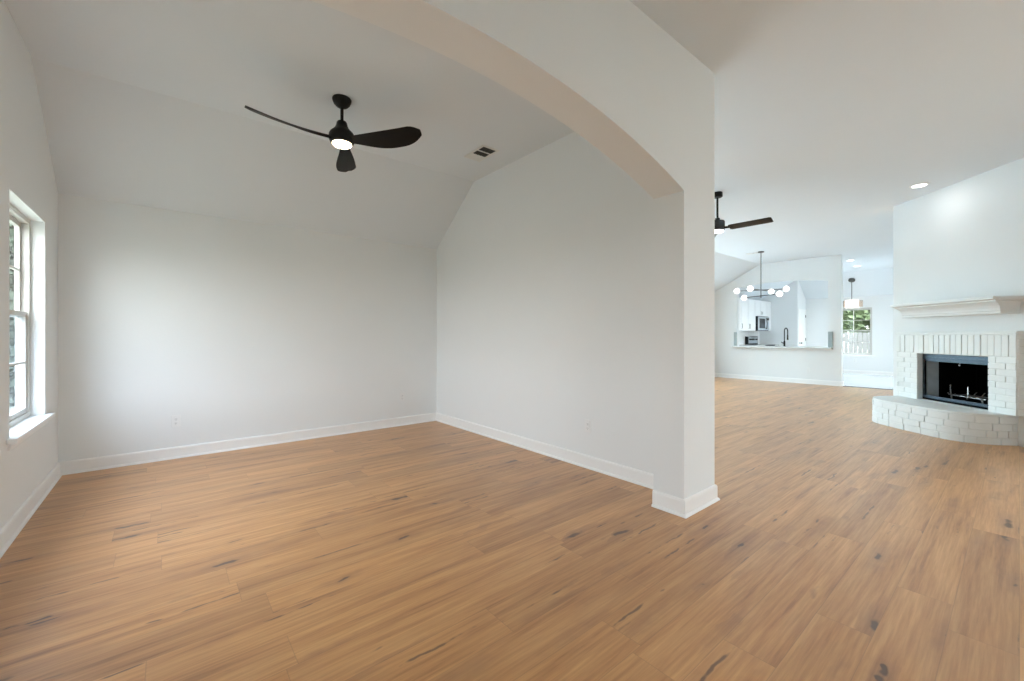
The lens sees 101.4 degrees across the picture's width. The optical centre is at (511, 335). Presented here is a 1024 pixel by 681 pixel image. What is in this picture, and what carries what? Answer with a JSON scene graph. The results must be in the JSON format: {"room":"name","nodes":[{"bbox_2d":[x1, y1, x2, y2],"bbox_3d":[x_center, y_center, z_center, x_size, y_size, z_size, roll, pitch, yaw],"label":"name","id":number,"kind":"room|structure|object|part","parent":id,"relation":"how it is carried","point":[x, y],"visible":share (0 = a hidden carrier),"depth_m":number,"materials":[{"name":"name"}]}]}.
{"room":"empty living room","nodes":[
{"label":"empty living room","id":0,"kind":"room"},
{"bbox_2d":[0,0,57,529],"bbox_3d":[-1.633,-0.390,0.727,0.152,3.200,7.700,0,0,-40],"label":"wall","id":1,"kind":"structure","parent":0,"point":[27,177],"depth_m":2.89,"materials":[{"name":"white paint"}]},
{"bbox_2d":[6,203,54,450],"bbox_3d":[-3.340,-0.095,2.835,0.190,1.560,1.105,0,0,-40],"label":"window","id":2,"kind":"structure","parent":1,"relation":"in","point":[22,425],"depth_m":3.12,"materials":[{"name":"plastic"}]},
{"bbox_3d":[-3.401,-0.487,2.784,0.026,0.705,0.885,0,0,-40],"label":"sash","id":3,"kind":"part","parent":2,"relation":"part of","materials":[{"name":"plastic"}]},
{"bbox_3d":[-3.378,0.200,2.803,0.026,0.750,0.885,0,0,-40],"label":"sash","id":4,"kind":"part","parent":2,"relation":"part of","materials":[{"name":"glass"}]},
{"bbox_3d":[-3.386,-0.133,2.797,0.070,1.485,0.955,0,0,-40],"label":"frame","id":5,"kind":"part","parent":2,"relation":"part of","materials":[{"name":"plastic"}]},
{"bbox_3d":[-3.317,0.623,2.854,0.130,0.030,1.105,0,0,-40],"label":"sill","id":6,"kind":"part","parent":2,"relation":"part of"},
{"bbox_2d":[0,462,61,558],"bbox_3d":[-2.760,1.153,2.233,0.028,0.113,3.642,0,0,-40],"label":"baseboard","id":7,"kind":"structure","parent":1,"relation":"attached to","point":[16,523],"depth_m":2.75,"materials":[{"name":"white wood"}]},
{"bbox_2d":[58,194,436,461],"bbox_3d":[-2.551,-0.390,4.864,3.700,3.200,0.150,0,0,-40],"label":"wall","id":8,"kind":"structure","parent":0,"point":[236,329],"depth_m":4.38,"materials":[{"name":"white paint"}]},
{"bbox_2d":[171,415,180,426],"bbox_3d":[-3.313,0.844,4.132,0.070,0.115,0.008,0,0,-40],"label":"wall outlet","id":9,"kind":"object","parent":8,"relation":"attached to","point":[175,419],"visible":1,"depth_m":4.13,"materials":[{"name":"plastic"}]},
{"bbox_2d":[59,412,435,474],"bbox_3d":[-2.495,1.153,4.795,3.700,0.113,0.028,0,0,-40],"label":"baseboard","id":10,"kind":"structure","parent":8,"relation":"attached to","point":[141,457],"depth_m":4.38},
{"bbox_2d":[9,348,862,413],"bbox_3d":[0.000,1.585,0.000,120.000,0.250,120.000,0,0,-40],"label":"ground","id":11,"kind":"structure","parent":0,"point":[11,408],"depth_m":8.38,"materials":[{"name":"white"}]},
{"bbox_2d":[9,223,14,406],"bbox_3d":[-11.184,-1.133,8.526,4.334,5.455,1.774,0,0,-40],"label":"hedge","id":12,"kind":"object","parent":11,"relation":"on","point":[11,227],"visible":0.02,"depth_m":8.58,"materials":[{"name":"green plant"}]},
{"bbox_2d":[843,310,856,329],"bbox_3d":[13.553,-1.188,19.730,4.390,5.306,4.352,0,0,-40],"label":"tree","id":13,"kind":"object","parent":11,"relation":"on","point":[846,314],"visible":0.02,"depth_m":18.34,"materials":[{"name":"green plant"}]},
{"bbox_2d":[843,332,869,352],"bbox_3d":[13.021,0.667,15.988,0.060,1.586,10.074,0,0,-40],"label":"fence","id":14,"kind":"object","parent":11,"relation":"on","point":[858,340],"visible":0.06,"depth_m":15.88,"materials":[{"name":"white wood"}]},
{"bbox_2d":[843,310,869,348],"bbox_3d":[18.634,-1.484,21.139,5.407,5.897,5.362,0,0,-40],"label":"tree","id":15,"kind":"object","parent":11,"relation":"on","point":[863,316],"visible":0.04,"depth_m":20.47,"materials":[{"name":"green plant"}]},
{"bbox_2d":[0,377,1023,680],"bbox_3d":[3.295,1.260,5.056,13.420,0.100,8.400,0,0,-40],"label":"floor","id":16,"kind":"structure","parent":0,"point":[837,543],"depth_m":2.24,"materials":[{"name":"brown wood"}]},
{"bbox_2d":[872,296,1023,445],"bbox_3d":[5.604,0.390,5.317,1.234,1.640,1.602,0,0,5],"label":"fireplace","id":17,"kind":"object","parent":16,"relation":"on","point":[991,363],"depth_m":5.12,"materials":[{"name":"brick"}]},
{"bbox_3d":[5.649,0.567,5.736,0.020,0.487,0.030,0,0,5],"label":"frame","id":18,"kind":"part","parent":17,"relation":"part of","materials":[{"name":"black metal"}]},
{"bbox_3d":[5.738,0.577,5.722,0.130,0.537,0.039,0,0,5],"label":"refractory panel","id":19,"kind":"part","parent":17,"relation":"part of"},
{"bbox_2d":[923,354,988,364],"bbox_3d":[5.619,0.301,5.292,0.056,0.094,0.920,0,0,5],"label":"hood","id":20,"kind":"object","parent":17,"relation":"attached to","point":[927,358],"depth_m":5.29,"materials":[{"name":"metal"}]},
{"bbox_3d":[6.024,0.577,5.685,0.444,0.537,0.059,0,0,5],"label":"refractory panel","id":21,"kind":"part","parent":17,"relation":"part of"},
{"bbox_3d":[5.885,0.748,5.340,0.268,0.195,0.480,0,0,5],"label":"fire grate","id":22,"kind":"part","parent":17,"relation":"part of","materials":[{"name":"black metal"}]},
{"bbox_2d":[311,0,714,498],"bbox_3d":[-0.059,-0.390,1.953,3.836,3.200,0.228,0,0,-40],"label":"wall","id":23,"kind":"structure","parent":0,"point":[604,69],"depth_m":2.59,"materials":[{"name":"white paint"}]},
{"bbox_2d":[651,490,685,518],"bbox_3d":[1.078,1.153,2.874,0.028,0.113,0.256,0,0,-40],"label":"baseboard","id":24,"kind":"structure","parent":23,"relation":"attached to","point":[665,502],"depth_m":2.87,"materials":[{"name":"white wood"}]},
{"bbox_2d":[684,484,719,517],"bbox_3d":[1.331,1.153,2.936,0.497,0.113,0.028,0,0,-40],"label":"baseboard","id":25,"kind":"structure","parent":23,"relation":"attached to","point":[699,501],"depth_m":2.92,"materials":[{"name":"white wood"}]},
{"bbox_2d":[4,0,1023,299],"bbox_3d":[5.065,-1.580,6.478,17.940,0.939,8.340,0,0,-40],"label":"ceiling","id":26,"kind":"structure","parent":0,"point":[828,113],"depth_m":3.52,"materials":[{"name":"white paint"}]},
{"bbox_2d":[244,94,421,171],"bbox_3d":[-1.505,-1.730,3.380,1.134,0.401,1.184,0,0,-40],"label":"ceiling fan","id":27,"kind":"object","parent":26,"relation":"hanging from","point":[340,136],"visible":1,"depth_m":3.36,"materials":[{"name":"black metal"}]},
{"bbox_3d":[-1.647,-1.571,3.134,0.161,0.085,0.597,0,0,44],"label":"blade","id":28,"kind":"part","parent":27,"relation":"part of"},
{"bbox_3d":[-1.507,-1.571,3.780,0.161,0.085,0.597,0,0,-17],"label":"blade","id":29,"kind":"part","parent":27,"relation":"part of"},
{"bbox_3d":[-1.008,-1.571,3.352,0.597,0.085,0.161,0,0,11],"label":"blade","id":30,"kind":"part","parent":27,"relation":"part of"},
{"bbox_2d":[464,145,498,161],"bbox_3d":[-0.326,-1.924,4.439,0.210,0.010,0.360,0,0,-40],"label":"ceiling vent","id":31,"kind":"object","parent":26,"relation":"in","point":[482,152],"visible":1,"depth_m":4.43,"materials":[{"name":"white metal"}]},
{"bbox_2d":[715,191,773,236],"bbox_3d":[2.849,-1.660,5.557,1.183,0.540,1.055,0,0,-40],"label":"ceiling fan","id":32,"kind":"object","parent":26,"relation":"hanging from","point":[720,226],"visible":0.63,"depth_m":5.58,"materials":[{"name":"black metal"}]},
{"bbox_3d":[3.050,-1.435,5.369,0.117,0.043,0.505,0,0,-42],"label":"blade","id":33,"kind":"part","parent":32,"relation":"part of","materials":[{"name":"brown wood"}]},
{"bbox_2d":[734,251,788,299],"bbox_3d":[5.720,-1.389,9.626,1.083,1.082,0.913,0,0,20],"label":"chandelier","id":34,"kind":"object","parent":26,"relation":"hanging from","point":[749,288],"visible":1,"depth_m":9.56,"materials":[{"name":"white glass"}]},
{"bbox_3d":[5.720,-1.045,9.626,0.331,0.017,0.807,0,0,-40],"label":"arm","id":35,"kind":"part","parent":34,"relation":"part of","materials":[{"name":"silver metal"}]},
{"bbox_3d":[5.846,-0.910,9.158,0.124,0.124,0.124,0,0,-40],"label":"globe","id":36,"kind":"part","parent":34,"relation":"part of"},
{"bbox_2d":[845,278,861,307],"bbox_3d":[10.409,-1.301,12.837,0.530,0.912,0.530,0,0,-40],"label":"pendant lamp","id":37,"kind":"object","parent":26,"relation":"hanging from","point":[851,303],"visible":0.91,"depth_m":12.74,"materials":[{"name":"white fabric"}]},
{"bbox_3d":[10.409,-0.968,12.837,0.340,0.245,0.340,0,0,-40],"label":"lamp shade","id":38,"kind":"part","parent":37,"relation":"part of","materials":[{"name":"white fabric"}]},
{"bbox_2d":[909,183,929,187],"bbox_3d":[5.238,-1.926,5.389,0.190,0.008,0.190,0,0,-40],"label":"recessed light","id":39,"kind":"object","parent":26,"relation":"in","point":[920,184],"visible":1,"depth_m":5.38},
{"bbox_2d":[437,131,652,473],"bbox_3d":[-0.069,-0.390,4.870,0.136,3.200,4.282,0,0,-40],"label":"wall","id":40,"kind":"structure","parent":0,"point":[545,263],"depth_m":4.18,"materials":[{"name":"white paint"}]},
{"bbox_2d":[436,412,652,488],"bbox_3d":[0.072,1.153,4.571,0.028,0.113,3.642,0,0,-40],"label":"baseboard","id":41,"kind":"structure","parent":40,"relation":"attached to","point":[639,477],"depth_m":4.09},
{"bbox_2d":[585,419,590,432],"bbox_3d":[0.693,0.829,3.834,0.008,0.115,0.070,0,0,-40],"label":"wall outlet","id":42,"kind":"object","parent":40,"relation":"attached to","point":[587,422],"visible":1,"depth_m":3.83,"materials":[{"name":"plastic"}]},
{"bbox_2d":[739,331,758,344],"bbox_3d":[4.018,-0.390,10.931,13.884,3.200,0.140,0,0,-40],"label":"wall","id":43,"kind":"structure","parent":0,"point":[742,334],"depth_m":13.88,"materials":[{"name":"white paint"}]},
{"bbox_2d":[739,298,742,330],"bbox_3d":[6.769,-0.650,12.840,0.450,1.000,0.415,0,0,-40],"label":"upper cabinet","id":44,"kind":"object","parent":43,"relation":"attached to","point":[740,299],"visible":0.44,"depth_m":12.80,"materials":[{"name":"white wood"}]},
{"bbox_2d":[742,299,755,330],"bbox_3d":[7.347,-0.650,13.318,1.050,1.000,0.415,0,0,-40],"label":"upper cabinet","id":45,"kind":"object","parent":43,"relation":"attached to","point":[748,305],"visible":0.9,"depth_m":13.16,"materials":[{"name":"white wood"}]},
{"bbox_3d":[7.248,-0.650,13.025,0.519,0.994,0.018,0,0,-40],"label":"door","id":46,"kind":"part","parent":45,"relation":"part of","materials":[{"name":"white wood"}]},
{"bbox_3d":[7.653,-0.650,13.359,0.519,0.994,0.018,0,0,-40],"label":"door","id":47,"kind":"part","parent":45,"relation":"part of","materials":[{"name":"white wood"}]},
{"bbox_2d":[756,300,766,316],"bbox_3d":[8.110,-0.892,13.948,0.930,0.515,0.414,0,0,-40],"label":"upper cabinet","id":48,"kind":"object","parent":43,"relation":"attached to","point":[761,306],"visible":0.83,"depth_m":13.83,"materials":[{"name":"white wood"}]},
{"bbox_3d":[8.035,-0.892,13.675,0.459,0.509,0.018,0,0,-40],"label":"door","id":49,"kind":"part","parent":48,"relation":"part of","materials":[{"name":"white wood"}]},
{"bbox_2d":[756,316,768,330],"bbox_3d":[8.143,-0.389,13.909,0.900,0.478,0.515,0,0,-40],"label":"microwave","id":50,"kind":"object","parent":48,"relation":"attached to","point":[762,322],"visible":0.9,"depth_m":13.66,"materials":[{"name":"metal"}]},
{"bbox_3d":[8.174,-0.390,13.685,0.656,0.440,0.020,0,0,-40],"label":"door","id":51,"kind":"part","parent":50,"relation":"part of","materials":[{"name":"metal"}]},
{"bbox_3d":[8.522,-0.390,13.972,0.226,0.440,0.020,0,0,-40],"label":"control panel","id":52,"kind":"part","parent":50,"relation":"part of","materials":[{"name":"metal"}]},
{"bbox_3d":[8.393,-0.892,13.971,0.459,0.509,0.018,0,0,-40],"label":"door","id":53,"kind":"part","parent":48,"relation":"part of","materials":[{"name":"white wood"}]},
{"bbox_2d":[715,255,842,381],"bbox_3d":[6.909,-0.390,11.217,0.140,3.200,3.100,0,0,-40],"label":"wall","id":54,"kind":"structure","parent":0,"point":[824,364],"depth_m":10.91,"materials":[{"name":"white paint"}]},
{"bbox_2d":[715,373,841,385],"bbox_3d":[6.853,1.153,11.153,0.028,0.113,3.128,0,0,-40],"label":"baseboard","id":55,"kind":"structure","parent":54,"relation":"attached to","point":[750,377],"depth_m":10.93,"materials":[{"name":"white wood"}]},
{"bbox_2d":[845,386,892,389],"bbox_3d":[8.370,1.204,9.448,0.080,0.011,1.490,0,0,-40],"label":"trim","id":56,"kind":"structure","parent":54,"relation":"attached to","point":[845,386],"depth_m":9.66,"materials":[{"name":"wood"}]},
{"bbox_2d":[759,281,805,345],"bbox_3d":[9.337,-0.390,14.480,0.840,3.200,1.160,0,0,-40],"label":"wall","id":57,"kind":"structure","parent":0,"point":[784,309],"depth_m":14.06,"materials":[{"name":"white paint"}]},
{"bbox_2d":[767,302,770,330],"bbox_3d":[8.621,-0.650,14.370,0.395,1.000,0.415,0,0,-40],"label":"upper cabinet","id":58,"kind":"object","parent":57,"relation":"attached to","point":[768,303],"visible":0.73,"depth_m":14.29,"materials":[{"name":"white wood"}]},
{"bbox_2d":[798,309,805,345],"bbox_3d":[9.742,0.165,14.006,0.800,2.090,0.087,0,0,-40],"label":"door","id":59,"kind":"structure","parent":57,"relation":"in","point":[801,312],"depth_m":13.98,"materials":[{"name":"white wood"}]},
{"bbox_2d":[806,295,892,371],"bbox_3d":[10.878,-0.390,13.399,0.160,3.200,4.790,0,0,-40],"label":"wall","id":60,"kind":"structure","parent":0,"point":[816,309],"depth_m":12.97,"materials":[{"name":"white paint"}]},
{"bbox_2d":[843,307,874,357],"bbox_3d":[10.869,-0.090,13.359,0.185,1.570,1.110,0,0,-40],"label":"window","id":61,"kind":"structure","parent":60,"relation":"in","point":[858,355],"depth_m":13.22,"materials":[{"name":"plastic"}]},
{"bbox_3d":[10.929,-0.485,13.409,0.026,0.710,0.890,0,0,-40],"label":"sash","id":62,"kind":"part","parent":61,"relation":"part of","materials":[{"name":"plastic"}]},
{"bbox_3d":[10.906,0.207,13.390,0.026,0.755,0.890,0,0,-40],"label":"sash","id":63,"kind":"part","parent":61,"relation":"part of","materials":[{"name":"plastic"}]},
{"bbox_3d":[10.846,0.633,13.340,0.125,0.030,1.110,0,0,-40],"label":"sill","id":64,"kind":"part","parent":61,"relation":"part of","materials":[{"name":"white wood"}]},
{"bbox_2d":[843,370,892,375],"bbox_3d":[11.111,1.153,12.969,0.028,0.113,3.430,0,0,-40],"label":"baseboard","id":65,"kind":"structure","parent":60,"relation":"attached to","point":[844,371],"depth_m":13.00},
{"bbox_2d":[843,373,892,388],"bbox_3d":[9.133,1.260,12.081,4.530,0.100,5.000,0,0,-40],"label":"floor tile","id":66,"kind":"structure","parent":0,"point":[857,380],"depth_m":11.27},
{"bbox_2d":[745,336,774,345],"bbox_3d":[8.252,0.620,13.878,0.800,1.180,0.696,0,0,-40],"label":"range","id":67,"kind":"object","parent":66,"relation":"on","point":[749,340],"visible":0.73,"depth_m":13.88,"materials":[{"name":"metal"}]},
{"bbox_3d":[8.095,0.160,14.068,0.740,0.200,0.005,0,0,-40],"label":"control panel","id":68,"kind":"part","parent":67,"relation":"part of","materials":[{"name":"metal"}]},
{"bbox_3d":[7.393,0.720,11.228,0.615,0.779,2.100,0,0,-40],"label":"base cabinet","id":69,"kind":"object","parent":66,"relation":"on","visible":0},
{"bbox_2d":[732,345,843,348],"bbox_3d":[7.242,0.310,11.168,0.910,0.040,2.400,0,0,-40],"label":"countertop","id":70,"kind":"structure","parent":69,"relation":"on","point":[743,346],"depth_m":11.05,"materials":[{"name":"stone"}]},
{"bbox_2d":[734,332,736,345],"bbox_3d":[6.301,0.098,11.821,0.027,0.385,0.075,0,0,-40],"label":"side splash","id":71,"kind":"object","parent":70,"relation":"on","point":[735,333],"visible":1,"depth_m":11.80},
{"bbox_2d":[781,328,788,345],"bbox_3d":[7.357,0.038,11.303,0.259,0.503,0.060,0,0,-14],"label":"faucet","id":72,"kind":"object","parent":70,"relation":"on","point":[783,342],"visible":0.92,"depth_m":11.29,"materials":[{"name":"black metal"}]},
{"bbox_2d":[828,332,832,347],"bbox_3d":[7.699,0.098,10.128,0.027,0.385,0.095,0,0,-40],"label":"side splash","id":73,"kind":"object","parent":70,"relation":"on","point":[830,334],"visible":1,"depth_m":10.12,"materials":[{"name":"grey stone"}]},
{"bbox_2d":[893,158,1023,446],"bbox_3d":[5.572,-0.390,4.271,0.100,3.200,4.022,0,0,5],"label":"wall","id":74,"kind":"structure","parent":0,"point":[963,239],"depth_m":5.22,"materials":[{"name":"white paint"}]}
]}

